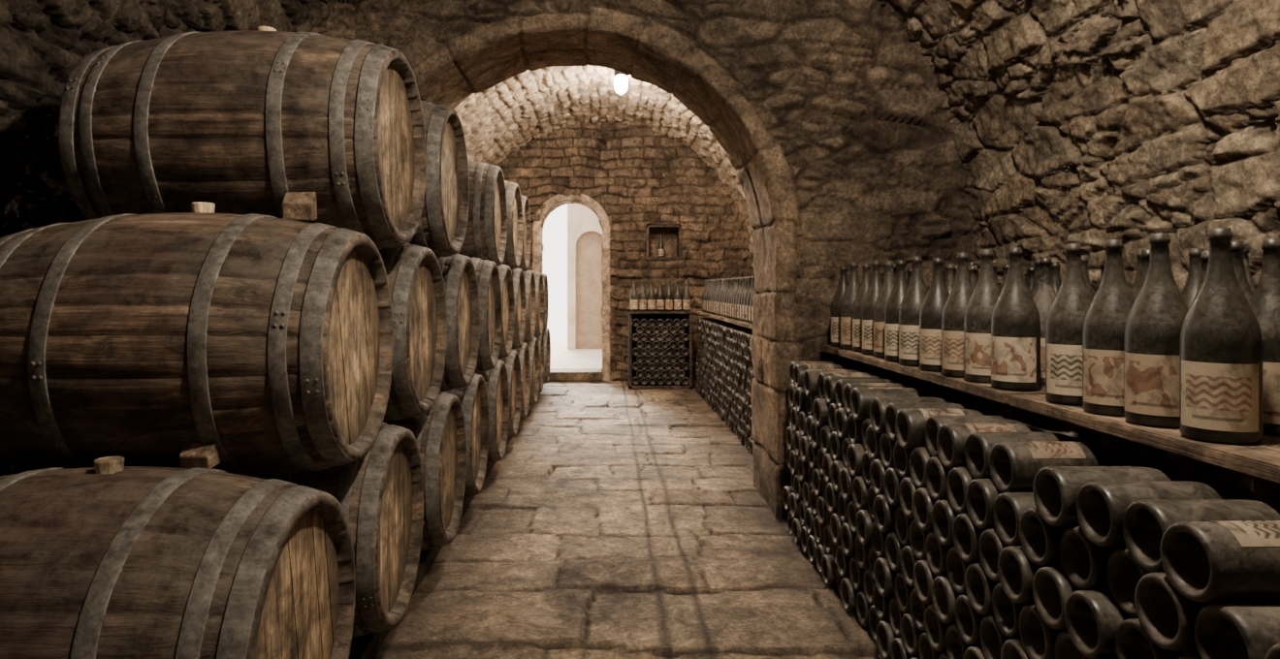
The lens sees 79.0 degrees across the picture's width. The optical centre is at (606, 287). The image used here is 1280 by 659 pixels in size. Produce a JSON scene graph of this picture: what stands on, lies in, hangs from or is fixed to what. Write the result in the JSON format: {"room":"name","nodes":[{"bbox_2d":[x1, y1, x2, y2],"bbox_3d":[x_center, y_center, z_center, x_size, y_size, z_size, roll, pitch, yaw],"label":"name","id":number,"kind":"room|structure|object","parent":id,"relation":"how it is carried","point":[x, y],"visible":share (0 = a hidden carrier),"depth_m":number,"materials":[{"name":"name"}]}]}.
{"room":"wine cellar","nodes":[
{"label":"wine cellar","id":0,"kind":"room"},
{"bbox_2d":[0,0,517,476],"bbox_3d":[-1.505,-0.306,3.770,0.883,2.911,11.940,0,0,0],"label":"wall","id":1,"kind":"structure","parent":0,"point":[42,42],"depth_m":2.55,"materials":[{"name":"stone"}]},
{"bbox_2d":[480,64,704,150],"bbox_3d":[-0.027,-1.898,7.050,2.198,0.438,5.385,0,0,0],"label":"ceiling","id":2,"kind":"structure","parent":0,"point":[528,105],"depth_m":8.20,"materials":[{"name":"stone"}]},
{"bbox_2d":[613,70,628,95],"bbox_3d":[0.140,-1.940,7.300,0.156,0.260,0.137,0,0,0],"label":"ceiling lamp","id":3,"kind":"object","parent":2,"relation":"attached to","point":[621,84],"visible":0.83,"depth_m":7.25,"materials":[{"name":"glass"}]},
{"bbox_2d":[497,119,754,381],"bbox_3d":[-0.030,-0.515,9.772,3.920,3.330,0.545,0,0,0],"label":"wall","id":4,"kind":"structure","parent":0,"point":[639,176],"depth_m":9.57,"materials":[{"name":"stone"}]},
{"bbox_2d":[532,193,609,381],"bbox_3d":[-0.430,-0.015,9.742,0.968,2.331,0.399,0,0,0],"label":"trim","id":5,"kind":"structure","parent":4,"relation":"attached to","point":[537,234],"depth_m":9.54,"materials":[{"name":"stone"}]},
{"bbox_2d":[548,368,602,381],"bbox_3d":[-0.430,1.095,9.780,0.800,0.110,0.460,0,0,0],"label":"door sill","id":6,"kind":"structure","parent":4,"relation":"attached to","point":[556,374],"depth_m":9.55,"materials":[{"name":"stone"}]},
{"bbox_2d":[644,224,682,260],"bbox_3d":[0.715,-0.565,9.710,0.470,0.441,0.280,0,0,0],"label":"frame","id":7,"kind":"object","parent":4,"relation":"attached to","point":[678,227],"visible":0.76,"depth_m":9.58,"materials":[{"name":"brown wood"}]},
{"bbox_2d":[658,234,663,256],"bbox_3d":[0.685,-0.521,9.700,0.072,0.280,0.074,0,0,2],"label":"wine bottle","id":8,"kind":"object","parent":7,"relation":"in","point":[660,243],"visible":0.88,"depth_m":9.67,"materials":[{"name":"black glass"}]},
{"bbox_2d":[373,380,883,658],"bbox_3d":[-0.001,1.154,3.849,3.798,0.049,12.298,0,0,0],"label":"floor","id":9,"kind":"structure","parent":0,"point":[616,522],"depth_m":3.33,"materials":[{"name":"beige stone"}]},
{"bbox_2d":[348,392,540,658],"bbox_3d":[-1.065,1.115,5.100,0.690,0.071,7.600,0,0,0],"label":"support rail","id":10,"kind":"object","parent":9,"relation":"on","point":[366,647],"visible":0.07,"depth_m":2.57,"materials":[{"name":"brown wood"}]},
{"bbox_2d":[0,455,355,658],"bbox_3d":[-1.069,0.728,1.660,0.880,0.728,0.701,0,0,1],"label":"wine barrel","id":11,"kind":"object","parent":10,"relation":"on","point":[110,560],"visible":1,"depth_m":1.47,"materials":[{"name":"brown wood"}]},
{"bbox_2d":[179,442,220,469],"bbox_3d":[-0.920,0.376,1.758,0.070,0.064,0.048,0,0,6],"label":"wedge","id":12,"kind":"object","parent":11,"relation":"on","point":[196,455],"visible":0.89,"depth_m":1.74,"materials":[{"name":"brown wood"}]},
{"bbox_2d":[264,422,423,638],"bbox_3d":[-1.073,0.728,2.420,0.880,0.731,0.705,0,0,-1],"label":"wine barrel","id":13,"kind":"object","parent":10,"relation":"on","point":[380,495],"visible":0.24,"depth_m":2.28,"materials":[{"name":"brown wood"}]},
{"bbox_2d":[0,201,393,479],"bbox_3d":[-1.075,0.140,2.040,0.880,0.732,0.706,0,0,-1],"label":"wine barrel","id":14,"kind":"object","parent":13,"relation":"on","point":[139,338],"visible":0.94,"depth_m":1.75,"materials":[{"name":"brown wood"}]},
{"bbox_2d":[58,26,426,250],"bbox_3d":[-1.067,-0.448,2.420,0.880,0.738,0.712,0,-1,0],"label":"wine barrel","id":15,"kind":"object","parent":14,"relation":"on","point":[239,121],"visible":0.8,"depth_m":2.12,"materials":[{"name":"brown wood"}]},
{"bbox_2d":[282,192,317,221],"bbox_3d":[-0.840,-0.228,2.127,0.080,0.089,0.055,0,0,-6],"label":"wedge","id":16,"kind":"object","parent":14,"relation":"on","point":[296,206],"visible":0.89,"depth_m":2.10,"materials":[{"name":"brown wood"}]},
{"bbox_2d":[383,391,466,551],"bbox_3d":[-1.061,0.728,3.180,0.880,0.737,0.711,0,-1,-1],"label":"wine barrel","id":17,"kind":"object","parent":10,"relation":"on","point":[439,433],"visible":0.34,"depth_m":3.02,"materials":[{"name":"brown wood"}]},
{"bbox_2d":[378,243,447,421],"bbox_3d":[-1.075,0.140,2.800,0.880,0.732,0.706,0,0,1],"label":"wine barrel","id":18,"kind":"object","parent":17,"relation":"on","point":[415,278],"visible":0.21,"depth_m":2.70,"materials":[{"name":"brown wood"}]},
{"bbox_2d":[408,100,469,258],"bbox_3d":[-1.054,-0.448,3.180,0.880,0.727,0.701,0,0,0],"label":"wine barrel","id":19,"kind":"object","parent":18,"relation":"on","point":[442,226],"visible":0.28,"depth_m":3.07,"materials":[{"name":"brown wood"}]},
{"bbox_2d":[441,373,488,496],"bbox_3d":[-1.075,0.728,3.940,0.880,0.734,0.708,0,1,-1],"label":"wine barrel","id":20,"kind":"object","parent":10,"relation":"on","point":[473,398],"visible":0.16,"depth_m":3.95,"materials":[{"name":"brown wood"}]},
{"bbox_2d":[437,254,479,392],"bbox_3d":[-1.067,0.140,3.560,0.880,0.739,0.713,0,-1,0],"label":"wine barrel","id":21,"kind":"object","parent":20,"relation":"on","point":[459,273],"visible":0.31,"depth_m":3.48,"materials":[{"name":"brown wood"}]},
{"bbox_2d":[469,256,501,373],"bbox_3d":[-1.057,0.140,4.320,0.880,0.730,0.703,0,0,-1],"label":"wine barrel","id":22,"kind":"object","parent":20,"relation":"on","point":[487,272],"visible":0.18,"depth_m":4.20,"materials":[{"name":"brown wood"}]},
{"bbox_2d":[458,160,507,265],"bbox_3d":[-1.076,-0.448,4.700,0.880,0.735,0.708,0,-1,0],"label":"wine barrel","id":23,"kind":"object","parent":22,"relation":"on","point":[486,234],"visible":0.33,"depth_m":4.46,"materials":[{"name":"brown wood"}]},
{"bbox_2d":[476,359,509,463],"bbox_3d":[-1.064,0.728,4.700,0.880,0.732,0.705,0,0,0],"label":"wine barrel","id":24,"kind":"object","parent":10,"relation":"on","point":[496,379],"visible":0.2,"depth_m":4.58,"materials":[{"name":"brown wood"}]},
{"bbox_2d":[498,350,521,438],"bbox_3d":[-1.068,0.728,5.460,0.880,0.738,0.712,0,1,0],"label":"wine barrel","id":25,"kind":"object","parent":10,"relation":"on","point":[512,363],"visible":0.19,"depth_m":5.54,"materials":[{"name":"brown wood"}]},
{"bbox_2d":[497,263,514,358],"bbox_3d":[-1.074,0.140,5.080,0.880,0.734,0.708,0,-1,1],"label":"wine barrel","id":26,"kind":"object","parent":25,"relation":"on","point":[505,273],"visible":0.2,"depth_m":5.16,"materials":[{"name":"brown wood"}]},
{"bbox_2d":[511,267,525,349],"bbox_3d":[-1.072,0.140,5.840,0.880,0.734,0.708,0,-1,0],"label":"wine barrel","id":27,"kind":"object","parent":25,"relation":"on","point":[518,275],"visible":0.17,"depth_m":5.88,"materials":[{"name":"brown wood"}]},
{"bbox_2d":[502,180,523,269],"bbox_3d":[-1.056,-0.448,5.460,0.880,0.730,0.703,0,0,1],"label":"wine barrel","id":28,"kind":"object","parent":27,"relation":"on","point":[515,227],"visible":0.21,"depth_m":5.35,"materials":[{"name":"brown wood"}]},
{"bbox_2d":[512,342,530,419],"bbox_3d":[-1.076,0.728,6.220,0.880,0.735,0.709,0,1,0],"label":"wine barrel","id":29,"kind":"object","parent":10,"relation":"on","point":[524,353],"visible":0.16,"depth_m":6.35,"materials":[{"name":"brown wood"}]},
{"bbox_2d":[524,337,539,405],"bbox_3d":[-1.065,0.728,6.980,0.880,0.728,0.701,0,0,0],"label":"wine barrel","id":30,"kind":"object","parent":10,"relation":"on","point":[533,348],"visible":0.17,"depth_m":6.93,"materials":[{"name":"brown wood"}]},
{"bbox_2d":[523,269,536,342],"bbox_3d":[-1.062,0.140,6.600,0.880,0.733,0.707,0,1,0],"label":"wine barrel","id":31,"kind":"object","parent":30,"relation":"on","point":[530,294],"visible":0.2,"depth_m":6.51,"materials":[{"name":"brown wood"}]},
{"bbox_2d":[518,194,531,271],"bbox_3d":[-1.070,-0.448,6.220,0.880,0.731,0.704,0,0,0],"label":"wine barrel","id":32,"kind":"object","parent":31,"relation":"on","point":[527,235],"visible":0.1,"depth_m":6.37,"materials":[{"name":"brown wood"}]},
{"bbox_2d":[534,333,543,392],"bbox_3d":[-1.076,0.728,7.740,0.880,0.734,0.708,0,-1,-1],"label":"wine barrel","id":33,"kind":"object","parent":10,"relation":"on","point":[540,338],"visible":0.09,"depth_m":7.92,"materials":[{"name":"brown wood"}]},
{"bbox_2d":[528,269,543,336],"bbox_3d":[-1.054,0.140,7.360,0.880,0.729,0.703,0,0,1],"label":"wine barrel","id":34,"kind":"object","parent":33,"relation":"on","point":[539,288],"visible":0.11,"depth_m":7.44,"materials":[{"name":"brown wood"}]},
{"bbox_2d":[542,327,550,383],"bbox_3d":[-1.067,0.728,8.500,0.880,0.738,0.712,0,-1,0],"label":"wine barrel","id":35,"kind":"object","parent":10,"relation":"on","point":[546,335],"visible":0.2,"depth_m":8.40,"materials":[{"name":"brown wood"}]},
{"bbox_2d":[541,273,548,331],"bbox_3d":[-1.063,0.140,8.120,0.880,0.727,0.700,0,0,0],"label":"wine barrel","id":36,"kind":"object","parent":35,"relation":"on","point":[545,279],"visible":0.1,"depth_m":8.29,"materials":[{"name":"brown wood"}]},
{"bbox_2d":[628,310,692,389],"bbox_3d":[0.618,0.708,8.960,0.715,0.885,0.361,0,0,0],"label":"wine rack","id":37,"kind":"object","parent":9,"relation":"on","point":[659,342],"visible":1,"depth_m":8.80,"materials":[{"name":"brown wood"}]},
{"bbox_2d":[629,280,690,311],"bbox_3d":[0.620,0.089,8.925,0.690,0.350,0.222,0,0,0],"label":"wine bottles","id":38,"kind":"object","parent":37,"relation":"on","point":[677,301],"visible":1,"depth_m":8.83,"materials":[{"name":"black glass"}]},
{"bbox_2d":[696,311,752,329],"bbox_3d":[1.265,0.707,6.680,0.510,0.886,4.000,0,0,0],"label":"shelf","id":39,"kind":"object","parent":9,"relation":"on","point":[724,319],"visible":0.04,"depth_m":6.50,"materials":[{"name":"brown wood"}]},
{"bbox_2d":[702,276,755,323],"bbox_3d":[1.240,0.088,6.676,0.372,0.350,3.849,0,0,0],"label":"wine bottles","id":40,"kind":"object","parent":39,"relation":"on","point":[729,298],"visible":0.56,"depth_m":6.66,"materials":[{"name":"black glass"}]},
{"bbox_2d":[695,318,754,453],"bbox_3d":[1.169,0.736,6.614,0.367,0.808,4.002,0,0,0],"label":"wine bottles","id":41,"kind":"object","parent":9,"relation":"on","point":[723,364],"visible":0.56,"depth_m":6.45,"materials":[{"name":"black glass"}]},
{"bbox_2d":[782,361,1279,658],"bbox_3d":[1.050,0.741,2.111,0.428,0.795,3.137,0,0,0],"label":"wine bottles","id":42,"kind":"object","parent":9,"relation":"on","point":[950,529],"visible":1,"depth_m":1.71,"materials":[{"name":"black glass"}]},
{"bbox_2d":[820,345,1279,505],"bbox_3d":[1.373,0.714,2.241,0.655,0.873,3.078,0,0,0],"label":"shelf","id":43,"kind":"object","parent":9,"relation":"on","point":[1261,461],"visible":0.1,"depth_m":1.70,"materials":[{"name":"brown wood"}]},
{"bbox_2d":[831,266,848,347],"bbox_3d":[1.115,0.087,3.640,0.118,0.378,0.118,0,0,26],"label":"wine bottle","id":44,"kind":"object","parent":43,"relation":"on","point":[843,284],"visible":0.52,"depth_m":3.62,"materials":[{"name":"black glass"}]},
{"bbox_2d":[839,261,860,350],"bbox_3d":[1.118,0.080,3.500,0.122,0.392,0.123,0,0,18],"label":"wine bottle","id":45,"kind":"object","parent":43,"relation":"on","point":[846,307],"visible":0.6,"depth_m":3.47,"materials":[{"name":"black glass"}]},
{"bbox_2d":[852,263,870,351],"bbox_3d":[1.127,0.085,3.360,0.119,0.381,0.120,0,0,26],"label":"wine bottle","id":46,"kind":"object","parent":43,"relation":"on","point":[866,276],"visible":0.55,"depth_m":3.34,"materials":[{"name":"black glass"}]},
{"bbox_2d":[861,260,882,354],"bbox_3d":[1.122,0.081,3.220,0.121,0.389,0.122,0,0,20],"label":"wine bottle","id":47,"kind":"object","parent":43,"relation":"on","point":[867,308],"visible":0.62,"depth_m":3.19,"materials":[{"name":"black glass"}]},
{"bbox_2d":[873,260,895,357],"bbox_3d":[1.127,0.085,3.090,0.119,0.382,0.120,0,0,31],"label":"wine bottle","id":48,"kind":"object","parent":43,"relation":"on","point":[888,282],"visible":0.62,"depth_m":3.07,"materials":[{"name":"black glass"}]},
{"bbox_2d":[884,259,908,361],"bbox_3d":[1.114,0.086,2.930,0.119,0.381,0.120,0,0,30],"label":"wine bottle","id":49,"kind":"object","parent":43,"relation":"on","point":[892,307],"visible":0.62,"depth_m":2.90,"materials":[{"name":"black glass"}]},
{"bbox_2d":[898,256,927,366],"bbox_3d":[1.114,0.082,2.780,0.121,0.388,0.122,0,0,33],"label":"wine bottle","id":50,"kind":"object","parent":43,"relation":"on","point":[912,303],"visible":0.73,"depth_m":2.75,"materials":[{"name":"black glass"}]},
{"bbox_2d":[919,257,949,372],"bbox_3d":[1.112,0.088,2.600,0.117,0.377,0.118,0,0,30],"label":"wine bottle","id":51,"kind":"object","parent":43,"relation":"on","point":[932,307],"visible":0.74,"depth_m":2.57,"materials":[{"name":"black glass"}]},
{"bbox_2d":[941,252,973,378],"bbox_3d":[1.117,0.083,2.430,0.120,0.386,0.121,0,0,32],"label":"wine bottle","id":52,"kind":"object","parent":43,"relation":"on","point":[953,312],"visible":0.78,"depth_m":2.40,"materials":[{"name":"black glass"}]},
{"bbox_2d":[963,249,1000,383],"bbox_3d":[1.123,0.081,2.290,0.121,0.389,0.122,0,0,26],"label":"wine bottle","id":53,"kind":"object","parent":43,"relation":"on","point":[981,304],"visible":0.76,"depth_m":2.26,"materials":[{"name":"black glass"}]},
{"bbox_2d":[991,247,1040,390],"bbox_3d":[1.124,0.083,2.130,0.121,0.387,0.121,0,0,40],"label":"wine bottle","id":54,"kind":"object","parent":43,"relation":"on","point":[1015,321],"visible":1,"depth_m":2.09,"materials":[{"name":"black glass"}]},
{"bbox_2d":[1026,257,1061,384],"label":"wine bottles","id":55,"kind":"object","parent":43,"relation":"on","point":[1043,282],"depth_m":2.22,"materials":[{"name":"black glass"}]},
{"bbox_2d":[1045,243,1092,405],"bbox_3d":[1.127,0.085,1.870,0.119,0.383,0.120,0,0,33],"label":"wine bottle","id":56,"kind":"object","parent":43,"relation":"on","point":[1065,320],"visible":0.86,"depth_m":1.84,"materials":[{"name":"black glass"}]},
{"bbox_2d":[1082,239,1135,416],"bbox_3d":[1.123,0.085,1.715,0.119,0.382,0.120,0,0,40],"label":"wine bottle","id":57,"kind":"object","parent":43,"relation":"on","point":[1107,313],"visible":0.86,"depth_m":1.69,"materials":[{"name":"black glass"}]},
{"bbox_2d":[1131,249,1150,299],"label":"wine bottles","id":58,"kind":"object","parent":43,"relation":"on","point":[1143,255],"depth_m":1.80,"materials":[{"name":"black glass"}]},
{"bbox_2d":[1123,232,1188,427],"bbox_3d":[1.127,0.083,1.580,0.121,0.387,0.121,0,0,-45],"label":"wine bottle","id":59,"kind":"object","parent":43,"relation":"on","point":[1154,322],"visible":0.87,"depth_m":1.55,"materials":[{"name":"black glass"}]},
{"bbox_2d":[1181,248,1209,308],"label":"wine bottles","id":60,"kind":"object","parent":43,"relation":"on","point":[1199,258],"depth_m":2.03,"materials":[{"name":"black glass"}]},
{"bbox_2d":[1179,227,1262,444],"bbox_3d":[1.124,0.084,1.420,0.120,0.384,0.121,0,0,43],"label":"wine bottle","id":61,"kind":"object","parent":43,"relation":"on","point":[1221,340],"visible":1,"depth_m":1.38,"materials":[{"name":"black glass"}]},
{"bbox_2d":[1230,238,1279,435],"label":"wine bottles","id":62,"kind":"object","parent":43,"relation":"on","point":[1264,302],"depth_m":1.47,"materials":[{"name":"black glass"}]},
{"bbox_2d":[293,0,977,519],"bbox_3d":[-0.025,-0.495,4.178,3.850,3.290,0.780,0,0,0],"label":"wall","id":63,"kind":"structure","parent":0,"point":[832,124],"depth_m":3.84,"materials":[{"name":"stone"}]},
{"bbox_2d":[691,0,1279,493],"bbox_3d":[1.445,-0.309,3.770,0.845,2.918,11.940,0,0,0],"label":"wall","id":64,"kind":"structure","parent":0,"point":[1089,123],"depth_m":2.72,"materials":[{"name":"stone"}]},
{"label":"outside","id":65,"kind":"structure","parent":0,"visible":0},
{"bbox_2d":[550,338,602,368],"bbox_3d":[-0.430,1.100,13.000,9.000,0.100,6.100,0,0,0],"label":"ground","id":66,"kind":"structure","parent":65,"point":[560,357],"depth_m":11.75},
{"bbox_2d":[567,203,602,350],"bbox_3d":[1.270,-0.275,13.260,3.860,2.650,0.120,0,0,0],"label":"wall","id":67,"kind":"structure","parent":66,"relation":"on","point":[584,229],"depth_m":13.32,"materials":[{"name":"paint"}]}
]}

